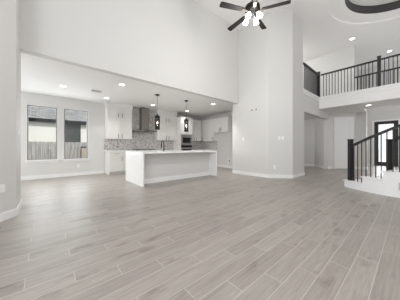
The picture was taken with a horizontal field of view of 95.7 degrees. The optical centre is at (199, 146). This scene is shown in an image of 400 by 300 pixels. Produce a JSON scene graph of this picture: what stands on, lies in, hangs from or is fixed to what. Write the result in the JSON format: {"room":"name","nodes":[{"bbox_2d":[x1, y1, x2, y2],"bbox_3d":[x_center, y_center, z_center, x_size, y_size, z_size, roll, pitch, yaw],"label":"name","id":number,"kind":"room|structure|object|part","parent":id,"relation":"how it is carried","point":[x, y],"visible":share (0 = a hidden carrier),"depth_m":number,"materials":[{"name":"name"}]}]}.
{"room":"living room","nodes":[
{"label":"living room","id":0,"kind":"room"},
{"bbox_2d":[0,0,20,212],"bbox_3d":[-3.052,-1.780,1.916,0.597,5.680,2.760,0,0,-5],"label":"wall","id":1,"kind":"structure","parent":0,"point":[10,53],"depth_m":2.70,"materials":[{"name":"paint"}]},
{"bbox_2d":[0,184,4,192],"bbox_3d":[-2.834,0.590,2.592,0.008,0.116,0.074,0,0,5],"label":"wall outlet","id":2,"kind":"object","parent":1,"relation":"attached to","point":[2,186],"visible":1,"depth_m":2.59,"materials":[{"name":"white plastic"}]},
{"bbox_2d":[0,199,21,221],"bbox_3d":[-2.927,1.000,1.992,0.393,0.120,2.656,0,0,-6],"label":"baseboard","id":3,"kind":"structure","parent":1,"relation":"attached to","point":[12,213],"depth_m":2.70,"materials":[{"name":"paint"}]},
{"bbox_2d":[21,92,201,176],"bbox_3d":[-3.690,-0.350,7.553,10.600,2.820,0.180,0,0,-41],"label":"wall","id":4,"kind":"structure","parent":0,"point":[96,110],"depth_m":6.44,"materials":[{"name":"paint"}]},
{"bbox_2d":[25,105,58,163],"bbox_3d":[-5.304,-0.422,6.102,0.860,1.905,0.170,0,0,-41],"label":"window","id":5,"kind":"structure","parent":4,"relation":"in","point":[56,159],"depth_m":6.06,"materials":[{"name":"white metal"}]},
{"bbox_3d":[-5.287,0.482,6.083,0.860,0.096,0.119,0,0,-40],"label":"sill","id":6,"kind":"part","parent":5,"relation":"part of","materials":[{"name":"paint"}]},
{"bbox_2d":[21,170,103,179],"bbox_3d":[-5.679,1.000,5.726,4.800,0.120,0.016,0,0,-41],"label":"baseboard","id":7,"kind":"structure","parent":4,"relation":"attached to","point":[102,171],"depth_m":6.37,"materials":[{"name":"paint"}]},
{"bbox_2d":[62,109,89,161],"bbox_3d":[-4.585,-0.422,6.716,0.830,1.905,0.170,0,0,-41],"label":"window","id":8,"kind":"structure","parent":4,"relation":"in","point":[87,158],"depth_m":6.67,"materials":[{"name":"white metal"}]},
{"bbox_3d":[-4.569,0.482,6.697,0.830,0.096,0.119,0,0,-40],"label":"sill","id":9,"kind":"part","parent":8,"relation":"part of","materials":[{"name":"paint"}]},
{"bbox_2d":[104,101,132,139],"bbox_3d":[-3.347,-1.042,7.476,1.068,1.434,0.384,0,0,-41],"label":"upper cabinet","id":10,"kind":"object","parent":4,"relation":"attached to","point":[118,117],"visible":1,"depth_m":7.30,"materials":[{"name":"paint"}]},
{"bbox_3d":[-3.433,-1.363,7.207,0.476,0.411,0.020,0,0,-40],"label":"door","id":11,"kind":"part","parent":10,"relation":"part of","materials":[{"name":"paint"}]},
{"bbox_3d":[-3.433,-0.740,7.207,0.476,0.826,0.020,0,0,-40],"label":"door","id":12,"kind":"part","parent":10,"relation":"part of","materials":[{"name":"paint"}]},
{"bbox_3d":[-3.347,-1.665,7.476,1.068,0.189,0.384,0,0,-40],"label":"crown moulding","id":13,"kind":"part","parent":10,"relation":"part of","materials":[{"name":"paint"}]},
{"bbox_3d":[-3.068,-1.363,7.519,0.476,0.411,0.020,0,0,-40],"label":"door","id":14,"kind":"part","parent":10,"relation":"part of","materials":[{"name":"paint"}]},
{"bbox_3d":[-3.068,-0.740,7.519,0.476,0.826,0.020,0,0,-40],"label":"door","id":15,"kind":"part","parent":10,"relation":"part of","materials":[{"name":"paint"}]},
{"bbox_2d":[153,109,177,140],"bbox_3d":[-1.681,-1.042,8.898,1.168,1.434,0.384,0,0,-41],"label":"upper cabinet","id":16,"kind":"object","parent":4,"relation":"attached to","point":[168,119],"visible":0.93,"depth_m":8.74,"materials":[{"name":"paint"}]},
{"bbox_3d":[-1.787,-0.740,8.613,0.526,0.826,0.020,0,0,-40],"label":"door","id":17,"kind":"part","parent":16,"relation":"part of","materials":[{"name":"paint"}]},
{"bbox_3d":[-1.787,-1.363,8.613,0.526,0.411,0.020,0,0,-40],"label":"door","id":18,"kind":"part","parent":16,"relation":"part of","materials":[{"name":"paint"}]},
{"bbox_3d":[-1.681,-1.665,8.898,1.168,0.189,0.384,0,0,-40],"label":"crown moulding","id":19,"kind":"part","parent":16,"relation":"part of","materials":[{"name":"paint"}]},
{"bbox_3d":[-1.384,-1.363,8.957,0.526,0.411,0.020,0,0,-40],"label":"door","id":20,"kind":"part","parent":16,"relation":"part of","materials":[{"name":"paint"}]},
{"bbox_3d":[-1.384,-0.740,8.957,0.526,0.826,0.020,0,0,-40],"label":"door","id":21,"kind":"part","parent":16,"relation":"part of","materials":[{"name":"paint"}]},
{"bbox_2d":[192,119,201,140],"bbox_3d":[-0.343,-0.915,10.041,0.900,1.181,0.384,0,0,-41],"label":"upper cabinet","id":22,"kind":"object","parent":4,"relation":"attached to","point":[196,124],"visible":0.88,"depth_m":9.97,"materials":[{"name":"paint"}]},
{"bbox_3d":[-0.430,-0.912,9.772,0.416,1.171,0.020,0,0,-40],"label":"door","id":23,"kind":"part","parent":22,"relation":"part of","materials":[{"name":"paint"}]},
{"bbox_3d":[-0.110,-0.912,10.045,0.416,1.171,0.020,0,0,-40],"label":"door","id":24,"kind":"part","parent":22,"relation":"part of","materials":[{"name":"paint"}]},
{"bbox_2d":[21,53,232,116],"bbox_3d":[-2.663,-1.860,6.043,10.200,0.200,3.450,0,0,-41],"label":"ceiling","id":25,"kind":"structure","parent":0,"point":[39,75],"depth_m":5.54,"materials":[{"name":"paint"}]},
{"bbox_2d":[155,94,159,129],"bbox_3d":[-1.430,-1.172,6.078,0.168,1.174,0.168,0,0,-41],"label":"pendant lamp","id":26,"kind":"object","parent":25,"relation":"hanging from","point":[157,117],"visible":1,"depth_m":6.02,"materials":[{"name":"black metal"}]},
{"bbox_3d":[-1.430,-0.774,6.078,0.160,0.369,0.160,0,0,-40],"label":"lamp shade","id":27,"kind":"part","parent":26,"relation":"part of","materials":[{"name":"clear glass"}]},
{"bbox_2d":[184,100,188,131],"bbox_3d":[-0.517,-1.172,6.857,0.168,1.174,0.168,0,0,-41],"label":"pendant lamp","id":28,"kind":"object","parent":25,"relation":"hanging from","point":[186,120],"visible":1,"depth_m":6.81,"materials":[{"name":"black metal"}]},
{"bbox_3d":[-0.517,-0.774,6.857,0.160,0.369,0.160,0,0,-40],"label":"lamp shade","id":29,"kind":"part","parent":28,"relation":"part of","materials":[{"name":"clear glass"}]},
{"bbox_2d":[20,0,237,103],"bbox_3d":[-0.904,-3.167,5.185,6.360,2.905,0.160,0,0,-41],"label":"wall header","id":30,"kind":"structure","parent":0,"point":[180,45],"depth_m":4.57,"materials":[{"name":"paint"}]},
{"bbox_2d":[104,107,217,149],"bbox_3d":[-1.464,-0.810,8.481,5.210,1.898,1.300,0,0,-41],"label":"backsplash","id":31,"kind":"structure","parent":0,"point":[140,140],"depth_m":8.35,"materials":[{"name":"tile"}]},
{"bbox_2d":[132,107,156,132],"bbox_3d":[-2.493,-1.219,8.108,1.060,1.080,0.508,0,0,-41],"label":"range hood","id":32,"kind":"object","parent":31,"relation":"attached to","point":[143,112],"visible":0.99,"depth_m":8.08,"materials":[{"name":"metal"}]},
{"bbox_2d":[0,165,399,299],"bbox_3d":[3.008,1.135,5.101,17.600,0.150,12.250,0,0,-41],"label":"floor","id":33,"kind":"structure","parent":0,"point":[227,235],"depth_m":2.03,"materials":[{"name":"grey wood"}]},
{"bbox_2d":[105,152,123,174],"bbox_3d":[-3.416,0.620,7.226,0.530,0.880,0.654,0,0,-41],"label":"base cabinet","id":34,"kind":"object","parent":33,"relation":"on","point":[114,161],"visible":0.99,"depth_m":7.02,"materials":[{"name":"paint"}]},
{"bbox_3d":[-3.232,0.265,7.010,0.526,0.156,0.020,0,0,-40],"label":"drawer","id":35,"kind":"part","parent":34,"relation":"part of","materials":[{"name":"paint"}]},
{"bbox_3d":[-3.232,0.652,7.010,0.526,0.601,0.020,0,0,-40],"label":"door","id":36,"kind":"part","parent":34,"relation":"part of","materials":[{"name":"paint"}]},
{"bbox_2d":[104,150,179,151],"bbox_3d":[-2.413,0.160,8.098,3.248,0.039,0.629,0,0,-41],"label":"countertop","id":37,"kind":"structure","parent":34,"relation":"on","point":[104,150],"depth_m":7.37,"materials":[{"name":"white stone"}]},
{"bbox_2d":[123,151,125,173],"bbox_3d":[-3.032,0.620,7.554,0.476,0.880,0.654,0,0,-41],"label":"base cabinet","id":38,"kind":"object","parent":33,"relation":"on","point":[124,171],"visible":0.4,"depth_m":7.22,"materials":[{"name":"paint"}]},
{"bbox_3d":[-2.848,0.652,7.338,0.472,0.601,0.020,0,0,-40],"label":"door","id":39,"kind":"part","parent":38,"relation":"part of","materials":[{"name":"paint"}]},
{"bbox_2d":[126,150,216,186],"bbox_3d":[-0.888,0.600,6.205,2.810,0.920,1.350,0,0,-41],"label":"kitchen island","id":40,"kind":"object","parent":33,"relation":"on","point":[142,167],"visible":0.94,"depth_m":5.68,"materials":[{"name":"white stone"}]},
{"bbox_3d":[-1.932,0.621,5.300,0.045,0.878,1.330,0,0,-40],"label":"panel","id":41,"kind":"part","parent":40,"relation":"part of","materials":[{"name":"white stone"}]},
{"bbox_2d":[126,150,216,153],"bbox_3d":[-0.881,0.161,6.198,2.810,0.042,1.330,0,0,-40],"label":"island countertop","id":42,"kind":"structure","parent":40,"relation":"on","point":[184,151],"depth_m":5.63,"materials":[{"name":"white stone"}]},
{"bbox_3d":[-0.678,0.995,5.960,2.718,0.130,0.014,0,0,-40],"label":"baseboard","id":43,"kind":"part","parent":40,"relation":"part of","materials":[{"name":"paint"}]},
{"bbox_3d":[0.170,0.621,7.096,0.045,0.878,1.330,0,0,-40],"label":"panel","id":44,"kind":"part","parent":40,"relation":"part of","materials":[{"name":"white stone"}]},
{"bbox_2d":[173,116,191,150],"bbox_3d":[-0.877,-0.223,9.372,0.740,2.566,0.704,0,0,-41],"label":"oven tower","id":45,"kind":"object","parent":33,"relation":"on","point":[180,120],"visible":0.4,"depth_m":9.03,"materials":[{"name":"paint"}]},
{"bbox_3d":[-0.817,-1.070,9.018,0.366,0.856,0.020,0,0,-40],"label":"door","id":46,"kind":"part","parent":45,"relation":"part of","materials":[{"name":"paint"}]},
{"bbox_2d":[181,145,191,150],"bbox_3d":[-0.843,0.247,9.333,0.678,0.695,0.667,0,0,-41],"label":"wall oven","id":47,"kind":"object","parent":45,"relation":"in","point":[183,147],"visible":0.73,"depth_m":9.09,"materials":[{"name":"silver metal"}]},
{"bbox_3d":[-0.667,-0.030,9.126,0.658,0.120,0.005,0,0,-41],"label":"control panel","id":48,"kind":"part","parent":47,"relation":"part of","materials":[{"name":"black glass"}]},
{"bbox_2d":[181,135,191,144],"bbox_3d":[-0.862,-0.358,9.354,0.678,0.507,0.611,0,0,-41],"label":"microwave oven","id":49,"kind":"object","parent":45,"relation":"in","point":[185,139],"visible":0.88,"depth_m":9.11,"materials":[{"name":"silver metal"}]},
{"bbox_3d":[-0.536,-1.070,9.258,0.366,0.856,0.020,0,0,-40],"label":"door","id":50,"kind":"part","parent":45,"relation":"part of","materials":[{"name":"paint"}]},
{"bbox_2d":[233,10,302,174],"bbox_3d":[2.618,-1.780,7.082,1.580,5.680,2.130,0,0,-41],"label":"wall pier","id":51,"kind":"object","parent":33,"relation":"on","point":[270,59],"visible":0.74,"depth_m":6.27,"materials":[{"name":"paint"}]},
{"bbox_2d":[232,170,304,177],"bbox_3d":[2.612,1.000,7.077,1.596,0.120,2.162,0,0,-41],"label":"baseboard","id":52,"kind":"object","parent":51,"relation":"attached to","point":[233,171],"visible":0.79,"depth_m":6.37,"materials":[{"name":"paint"}]},
{"bbox_2d":[343,169,399,197],"bbox_3d":[5.091,0.266,3.831,1.630,1.588,3.205,0,0,-41],"label":"curved staircase","id":53,"kind":"structure","parent":33,"relation":"on","point":[388,185],"depth_m":4.04,"materials":[{"name":"white paint"}]},
{"bbox_2d":[347,124,399,181],"bbox_3d":[4.854,-0.354,3.538,3.078,2.444,0.754,0,0,40],"label":"stair railing","id":54,"kind":"object","parent":53,"relation":"on","point":[351,145],"visible":0.95,"depth_m":4.33,"materials":[{"name":"black paint"}]},
{"bbox_3d":[3.930,0.332,4.725,0.095,1.073,0.095,0,0,-2],"label":"newel post","id":55,"kind":"part","parent":54,"relation":"part of","materials":[{"name":"black paint"}]},
{"bbox_3d":[4.871,-0.780,3.504,3.022,1.591,0.724,0,0,39],"label":"handrail","id":56,"kind":"part","parent":54,"relation":"part of","materials":[{"name":"black paint"}]},
{"bbox_2d":[388,136,398,169],"bbox_3d":[5.382,-0.356,4.141,1.563,2.449,0.398,0,0,39],"label":"stair railing","id":57,"kind":"object","parent":53,"relation":"on","point":[397,138],"visible":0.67,"depth_m":4.65,"materials":[{"name":"black paint"}]},
{"bbox_3d":[4.913,0.332,4.697,0.095,1.073,0.095,0,0,-5],"label":"newel post","id":58,"kind":"part","parent":57,"relation":"part of","materials":[{"name":"black paint"}]},
{"bbox_2d":[202,111,232,165],"bbox_3d":[1.252,-0.350,9.605,0.380,2.820,3.480,0,0,-41],"label":"wall","id":59,"kind":"structure","parent":0,"point":[225,139],"depth_m":9.30,"materials":[{"name":"paint"}]},
{"bbox_2d":[202,118,217,140],"bbox_3d":[0.511,-0.915,9.931,0.324,1.181,0.940,0,0,-41],"label":"upper cabinet","id":60,"kind":"object","parent":59,"relation":"attached to","point":[208,134],"visible":0.95,"depth_m":9.80,"materials":[{"name":"paint"}]},
{"bbox_3d":[0.272,-0.912,10.029,0.020,1.171,0.476,0,0,-40],"label":"door","id":61,"kind":"part","parent":60,"relation":"part of","materials":[{"name":"paint"}]},
{"bbox_3d":[0.577,-0.912,9.672,0.020,1.171,0.456,0,0,-40],"label":"door","id":62,"kind":"part","parent":60,"relation":"part of","materials":[{"name":"paint"}]},
{"bbox_2d":[214,116,231,132],"bbox_3d":[1.127,-1.133,9.210,0.324,0.746,0.955,0,0,-41],"label":"upper cabinet","id":63,"kind":"object","parent":59,"relation":"attached to","point":[221,124],"visible":1,"depth_m":8.98,"materials":[{"name":"paint"}]},
{"bbox_3d":[0.882,-1.130,9.315,0.020,0.736,0.474,0,0,-40],"label":"door","id":64,"kind":"part","parent":63,"relation":"part of","materials":[{"name":"paint"}]},
{"bbox_3d":[1.192,-1.130,8.952,0.020,0.736,0.474,0,0,-40],"label":"door","id":65,"kind":"part","parent":63,"relation":"part of","materials":[{"name":"paint"}]},
{"bbox_2d":[217,165,232,168],"bbox_3d":[1.576,1.000,8.921,0.016,0.120,1.980,0,0,-41],"label":"baseboard","id":66,"kind":"structure","parent":59,"relation":"attached to","point":[223,166],"depth_m":9.24,"materials":[{"name":"paint"}]},
{"bbox_2d":[195,0,399,70],"bbox_3d":[3.880,-4.620,4.234,17.800,0.001,9.800,0,0,-40],"label":"ceiling","id":67,"kind":"structure","parent":0,"point":[323,35],"depth_m":7.18,"materials":[{"name":"paint"}]},
{"bbox_2d":[219,0,290,30],"bbox_3d":[1.057,-3.579,3.707,1.344,2.080,1.331,0,0,-41],"label":"ceiling fan","id":68,"kind":"object","parent":67,"relation":"hanging from","point":[252,8],"visible":1,"depth_m":3.59,"materials":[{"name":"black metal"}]},
{"bbox_3d":[0.633,-2.749,3.551,0.510,0.030,0.116,0,0,-16],"label":"blade","id":69,"kind":"part","parent":68,"relation":"part of","materials":[{"name":"brown wood"}]},
{"bbox_3d":[0.818,-2.749,4.040,0.116,0.030,0.510,0,0,-33],"label":"blade","id":70,"kind":"part","parent":68,"relation":"part of","materials":[{"name":"brown wood"}]},
{"bbox_3d":[0.952,-2.607,3.557,0.121,0.137,0.104,0,0,-40],"label":"lamp shade","id":71,"kind":"part","parent":68,"relation":"part of","materials":[{"name":"white glass"}]},
{"bbox_3d":[1.173,-2.607,3.559,0.106,0.137,0.120,0,0,-40],"label":"lamp shade","id":72,"kind":"part","parent":68,"relation":"part of","materials":[{"name":"white glass"}]},
{"bbox_3d":[1.340,-2.749,4.016,0.116,0.030,0.510,0,0,39],"label":"blade","id":73,"kind":"part","parent":68,"relation":"part of","materials":[{"name":"brown wood"}]},
{"bbox_3d":[1.478,-2.749,3.511,0.510,0.030,0.116,0,0,21],"label":"blade","id":74,"kind":"part","parent":68,"relation":"part of","materials":[{"name":"brown wood"}]},
{"bbox_2d":[304,114,316,119],"bbox_3d":[4.370,-1.590,9.111,3.720,0.100,2.620,0,0,-41],"label":"ceiling","id":75,"kind":"structure","parent":0,"point":[306,116],"depth_m":9.45,"materials":[{"name":"paint"}]},
{"bbox_2d":[303,94,327,171],"bbox_3d":[4.876,-0.525,7.794,3.060,3.170,0.280,0,0,-41],"label":"wall","id":76,"kind":"structure","parent":0,"point":[310,105],"depth_m":7.27,"materials":[{"name":"paint"}]},
{"bbox_2d":[303,89,319,100],"bbox_3d":[4.494,-2.070,7.280,1.770,0.180,0.045,0,0,-41],"label":"trim","id":77,"kind":"structure","parent":76,"relation":"attached to","point":[305,91],"depth_m":7.20,"materials":[{"name":"paint"}]},
{"bbox_2d":[303,62,320,96],"bbox_3d":[4.498,-2.700,7.287,1.785,1.080,0.110,0,0,-41],"label":"balcony railing","id":78,"kind":"object","parent":77,"relation":"on","point":[315,75],"visible":0.85,"depth_m":7.40,"materials":[{"name":"black metal"}]},
{"bbox_3d":[4.477,-3.110,7.269,1.730,0.055,0.060,0,0,-40],"label":"handrail","id":79,"kind":"part","parent":78,"relation":"part of","materials":[{"name":"black paint"}]},
{"bbox_3d":[5.135,-2.700,7.831,0.110,1.080,0.110,0,0,-40],"label":"newel post","id":80,"kind":"part","parent":78,"relation":"part of","materials":[{"name":"black paint"}]},
{"bbox_2d":[303,46,357,96],"bbox_3d":[5.861,-3.365,9.806,7.150,2.510,3.900,0,0,-41],"label":"wall","id":81,"kind":"structure","parent":0,"point":[343,58],"depth_m":8.84,"materials":[{"name":"paint"}]},
{"bbox_2d":[319,83,399,100],"bbox_3d":[6.558,-2.080,6.272,0.080,0.160,4.220,0,0,-41],"label":"trim","id":82,"kind":"structure","parent":81,"relation":"attached to","point":[395,85],"depth_m":6.78,"materials":[{"name":"paint"}]},
{"bbox_2d":[321,53,399,95],"bbox_3d":[6.545,-2.700,6.287,0.110,1.080,4.060,0,0,-41],"label":"balcony railing","id":83,"kind":"object","parent":82,"relation":"on","point":[379,58],"visible":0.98,"depth_m":6.73,"materials":[{"name":"black metal"}]},
{"bbox_3d":[6.545,-3.110,6.287,0.060,0.055,4.060,0,0,-40],"label":"handrail","id":84,"kind":"part","parent":83,"relation":"part of","materials":[{"name":"black paint"}]},
{"bbox_3d":[6.396,-2.700,6.462,0.110,1.080,0.110,0,0,-40],"label":"newel post","id":85,"kind":"part","parent":83,"relation":"part of","materials":[{"name":"black paint"}]},
{"bbox_2d":[304,109,366,168],"bbox_3d":[7.124,-0.525,10.675,4.100,3.170,4.220,0,0,-41],"label":"wall","id":86,"kind":"structure","parent":0,"point":[318,133],"depth_m":8.80,"materials":[{"name":"paint"}]},
{"bbox_2d":[304,164,323,168],"bbox_3d":[5.743,1.000,10.164,0.588,0.120,2.758,0,0,-24],"label":"baseboard","id":87,"kind":"structure","parent":86,"relation":"attached to","point":[314,165],"depth_m":9.80,"materials":[{"name":"paint"}]},
{"bbox_2d":[334,117,353,168],"bbox_3d":[6.956,-0.198,8.715,0.900,2.515,0.087,0,0,5],"label":"door","id":88,"kind":"structure","parent":86,"relation":"in","point":[343,126],"depth_m":8.75,"materials":[{"name":"paint"}]},
{"bbox_2d":[319,87,399,112],"bbox_3d":[7.436,-1.883,7.022,2.330,0.455,4.220,0,0,-41],"label":"floor","id":89,"kind":"structure","parent":0,"point":[390,97],"depth_m":7.05,"materials":[{"name":"paint"}]},
{"bbox_2d":[355,67,399,89],"bbox_3d":[7.964,-2.624,6.920,0.060,1.028,3.180,0,0,-41],"label":"balcony railing","id":90,"kind":"object","parent":89,"relation":"on","point":[357,77],"visible":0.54,"depth_m":7.68,"materials":[{"name":"black metal"}]},
{"bbox_3d":[7.964,-3.110,6.920,0.060,0.055,3.180,0,0,-40],"label":"handrail","id":91,"kind":"part","parent":90,"relation":"part of","materials":[{"name":"black paint"}]},
{"bbox_2d":[329,0,399,23],"bbox_3d":[5.909,-4.805,4.784,4.080,0.370,4.080,0,0,-41],"label":"ceiling","id":92,"kind":"structure","parent":0,"point":[338,9],"depth_m":6.39,"materials":[{"name":"paint"}]},
{"bbox_2d":[345,0,399,13],"bbox_3d":[5.909,-4.857,4.784,3.250,0.285,3.250,0,0,-41],"label":"trim","id":93,"kind":"structure","parent":92,"relation":"attached to","point":[353,7],"depth_m":6.32,"materials":[{"name":"paint"}]},
{"bbox_2d":[358,61,399,162],"bbox_3d":[10.571,-1.780,9.949,0.200,5.680,9.800,0,0,-41],"label":"wall","id":94,"kind":"structure","parent":0,"point":[389,112],"depth_m":10.29,"materials":[{"name":"paint"}]},
{"bbox_2d":[372,118,399,166],"bbox_3d":[10.372,-0.233,10.095,0.154,2.585,1.110,0,0,-41],"label":"door","id":95,"kind":"structure","parent":94,"relation":"in","point":[375,124],"depth_m":10.25,"materials":[{"name":"paint"}]},
{"label":"outside","id":96,"kind":"structure","parent":0,"visible":0},
{"bbox_3d":[-8.296,1.585,12.792,28.000,0.150,13.770,0,0,-40],"label":"yard","id":97,"kind":"structure","parent":96,"visible":0},
{"bbox_2d":[28,106,86,159],"bbox_3d":[-8.994,-1.840,13.610,20.000,6.700,5.820,0,0,-41],"label":"house","id":98,"kind":"structure","parent":97,"relation":"on","point":[41,121],"depth_m":10.53,"materials":[{"name":"beige paint"}]},
{"bbox_3d":[-7.831,-0.595,11.124,0.720,1.510,0.030,0,0,-40],"label":"pane","id":99,"kind":"part","parent":98,"relation":"part of","materials":[{"name":"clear glass"}]},
{"bbox_2d":[28,142,86,159],"bbox_3d":[-6.400,0.616,9.040,16.009,1.728,0.060,0,0,-41],"label":"wooden fence","id":100,"kind":"object","parent":97,"relation":"on","point":[36,149],"visible":0.09,"depth_m":8.51,"materials":[{"name":"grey wood"}]},
{"bbox_2d":[81,147,86,157],"bbox_3d":[-5.923,0.745,9.236,0.240,1.530,0.210,0,0,-41],"label":"gate post","id":101,"kind":"object","parent":97,"relation":"on","point":[83,149],"visible":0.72,"depth_m":9.17,"materials":[{"name":"beige wood"}]}
]}

